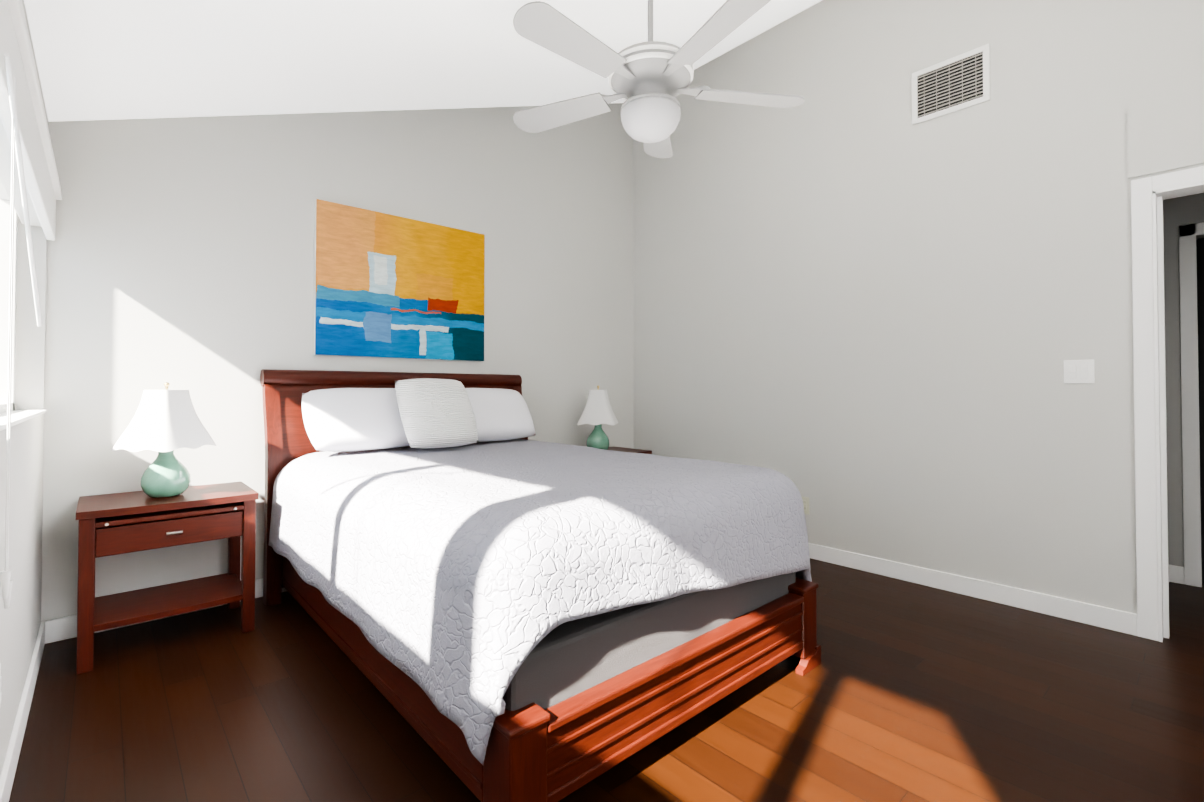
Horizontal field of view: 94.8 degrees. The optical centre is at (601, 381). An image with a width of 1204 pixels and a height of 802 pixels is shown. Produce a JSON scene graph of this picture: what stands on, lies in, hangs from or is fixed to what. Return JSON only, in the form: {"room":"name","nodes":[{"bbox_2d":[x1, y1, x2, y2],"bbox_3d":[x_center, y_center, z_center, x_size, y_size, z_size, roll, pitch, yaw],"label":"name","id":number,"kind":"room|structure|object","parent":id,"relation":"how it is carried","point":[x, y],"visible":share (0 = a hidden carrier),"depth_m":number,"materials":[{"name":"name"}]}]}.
{"room":"bedroom","nodes":[
{"label":"bedroom","id":0,"kind":"room"},
{"bbox_2d":[0,0,48,774],"bbox_3d":[-0.789,-0.203,0.474,0.150,2.700,5.627,1,-1,-42],"label":"wall","id":1,"kind":"structure","parent":0,"point":[20,619],"depth_m":2.05,"materials":[{"name":"grey paint"}]},
{"bbox_2d":[0,663,1,703],"bbox_3d":[-1.545,0.791,1.416,0.008,0.116,0.072,1,-1,-42],"label":"electrical outlet plate","id":2,"kind":"object","parent":1,"relation":"attached to","point":[0,683],"visible":1,"depth_m":1.43,"materials":[{"name":"white plastic"}]},
{"bbox_2d":[0,179,46,430],"bbox_3d":[-1.738,-0.356,1.545,0.152,0.961,2.395,1,-1,-42],"label":"window","id":3,"kind":"structure","parent":1,"relation":"in","point":[19,416],"depth_m":2.36,"materials":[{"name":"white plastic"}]},
{"bbox_2d":[0,0,61,608],"bbox_3d":[-1.696,-0.176,1.580,0.135,1.380,2.391,1,-1,-42],"label":"window blind","id":4,"kind":"object","parent":3,"relation":"attached to","point":[29,177],"visible":1,"depth_m":1.46,"materials":[{"name":"white plastic"}]},
{"bbox_2d":[0,620,51,801],"bbox_3d":[-0.727,1.098,0.511,0.017,0.100,5.327,1,-1,-42],"label":"baseboard","id":5,"kind":"structure","parent":1,"relation":"attached to","point":[44,636],"depth_m":1.81,"materials":[{"name":"white wood"}]},
{"bbox_2d":[41,103,632,621],"bbox_3d":[-1.177,-0.853,3.822,4.045,4.100,0.150,1,-1,-42],"label":"wall","id":6,"kind":"structure","parent":0,"point":[179,253],"depth_m":3.05,"materials":[{"name":"grey paint"}]},
{"bbox_2d":[52,578,286,641],"bbox_3d":[-1.099,1.146,3.750,3.745,0.100,0.017,1,-1,-42],"label":"baseboard","id":7,"kind":"structure","parent":6,"relation":"attached to","point":[63,628],"depth_m":2.54,"materials":[{"name":"white wood"}]},
{"bbox_2d":[313,199,484,360],"bbox_3d":[-1.267,-0.606,3.608,1.110,0.910,0.036,1,-1,-42],"label":"picture","id":8,"kind":"object","parent":6,"relation":"attached to","point":[389,286],"visible":0.86,"depth_m":3.53,"materials":[{"name":"multicoloured"}]},
{"bbox_2d":[24,0,821,121],"bbox_3d":[0.668,-1.973,1.815,4.175,1.709,5.727,1,-1,-42],"label":"ceiling","id":9,"kind":"structure","parent":0,"point":[116,59],"depth_m":2.62,"materials":[{"name":"white paint"}]},
{"bbox_2d":[513,0,804,157],"bbox_3d":[0.174,-1.463,2.273,1.263,0.910,1.300,1,-1,-42],"label":"fan","id":10,"kind":"object","parent":9,"relation":"hanging from","point":[650,80],"visible":1,"depth_m":2.19,"materials":[{"name":"white plastic"}]},
{"bbox_2d":[9,558,1203,801],"bbox_3d":[1.206,1.224,2.253,5.525,0.100,5.627,1,-1,-42],"label":"floor","id":11,"kind":"structure","parent":0,"point":[909,692],"depth_m":1.91,"materials":[{"name":"brown wood"}]},
{"bbox_2d":[76,481,258,673],"bbox_3d":[-2.010,0.854,2.573,0.630,0.650,0.468,1,-1,-42],"label":"nightstand","id":12,"kind":"object","parent":11,"relation":"on","point":[119,523],"visible":1,"depth_m":2.46,"materials":[{"name":"brown wood"}]},
{"bbox_2d":[111,382,215,497],"bbox_3d":[-2.014,0.265,2.557,0.300,0.525,0.300,0,-1,8],"label":"lamp","id":13,"kind":"object","parent":12,"relation":"on","point":[166,423],"visible":0.98,"depth_m":2.49,"materials":[{"name":"white fabric"}]},
{"bbox_2d":[260,369,820,801],"bbox_3d":[-0.454,0.554,2.713,1.700,1.253,2.422,1,-1,-42],"label":"bed","id":14,"kind":"object","parent":11,"relation":"on","point":[493,601],"visible":1,"depth_m":1.80,"materials":[{"name":"white fabric"}]},
{"bbox_2d":[302,388,409,451],"bbox_3d":[-1.293,0.205,3.102,0.690,0.340,0.314,1,-1,-42],"label":"pillow","id":15,"kind":"object","parent":14,"relation":"on","point":[335,419],"depth_m":2.96,"materials":[{"name":"white fabric"}]},
{"bbox_2d":[395,378,477,447],"bbox_3d":[-0.933,0.173,3.144,0.440,0.384,0.275,1,-1,-42],"label":"pillow","id":16,"kind":"object","parent":14,"relation":"on","point":[430,412],"depth_m":3.07,"materials":[{"name":"white fabric"}]},
{"bbox_2d":[465,388,535,441],"bbox_3d":[-0.761,0.212,3.580,0.690,0.343,0.313,1,-1,-42],"label":"pillow","id":17,"kind":"object","parent":14,"relation":"on","point":[501,415],"depth_m":3.57,"materials":[{"name":"white fabric"}]},
{"bbox_2d":[607,446,651,453],"bbox_3d":[0.025,0.881,4.408,0.630,0.650,0.468,1,-1,-42],"label":"nightstand","id":18,"kind":"object","parent":11,"relation":"on","point":[623,449],"visible":0.02,"depth_m":4.47,"materials":[{"name":"brown wood"}]},
{"bbox_2d":[577,385,617,449],"bbox_3d":[-0.030,0.292,4.366,0.300,0.525,0.300,0,-1,8],"label":"lamp","id":19,"kind":"object","parent":18,"relation":"on","point":[597,413],"visible":0.92,"depth_m":4.28,"materials":[{"name":"white fabric"}]},
{"bbox_2d":[633,0,1203,613],"bbox_3d":[2.110,-0.864,3.099,0.132,4.100,5.627,1,-1,-42],"label":"wall","id":20,"kind":"structure","parent":0,"point":[869,318],"depth_m":3.25,"materials":[{"name":"grey paint"}]},
{"bbox_2d":[801,496,808,513],"bbox_3d":[1.385,0.847,3.789,0.008,0.116,0.072,1,-1,-42],"label":"electrical outlet plate","id":21,"kind":"object","parent":20,"relation":"attached to","point":[806,504],"visible":0.58,"depth_m":3.78,"materials":[{"name":"beige plastic"}]},
{"bbox_2d":[912,43,989,124],"bbox_3d":[1.983,-1.688,3.161,0.011,0.310,0.390,1,-1,-42],"label":"air vent","id":22,"kind":"object","parent":20,"relation":"in","point":[954,84],"visible":1,"depth_m":3.15,"materials":[{"name":"white metal"}]},
{"bbox_2d":[808,543,1136,635],"bbox_3d":[1.386,1.147,3.780,0.014,0.100,3.270,1,-1,-42],"label":"baseboard","id":23,"kind":"structure","parent":20,"relation":"attached to","point":[1042,603],"depth_m":2.99,"materials":[{"name":"white wood"}]},
{"bbox_2d":[1063,359,1094,382],"bbox_3d":[2.350,-0.049,2.728,0.013,0.116,0.116,1,-1,-42],"label":"switch plate","id":24,"kind":"object","parent":20,"relation":"attached to","point":[1078,371],"visible":1,"depth_m":2.73,"materials":[{"name":"white plastic"}]},
{"bbox_2d":[1131,166,1203,641],"bbox_3d":[2.860,0.114,2.261,0.151,2.120,0.980,1,-1,-42],"label":"door frame","id":25,"kind":"structure","parent":20,"relation":"attached to","point":[1149,195],"depth_m":2.55,"materials":[{"name":"white wood"}]},
{"bbox_2d":[1163,193,1203,582],"bbox_3d":[3.713,-0.075,2.327,1.230,2.500,2.550,1,-1,-42],"label":"wall","id":26,"kind":"structure","parent":0,"point":[1181,211],"depth_m":3.28,"materials":[{"name":"grey paint"}]},
{"bbox_2d":[1179,222,1203,586],"bbox_3d":[3.704,0.129,2.942,0.015,2.110,0.860,1,-1,-42],"label":"door frame","id":27,"kind":"structure","parent":26,"relation":"attached to","point":[1188,233],"depth_m":3.23,"materials":[{"name":"white wood"}]}
]}

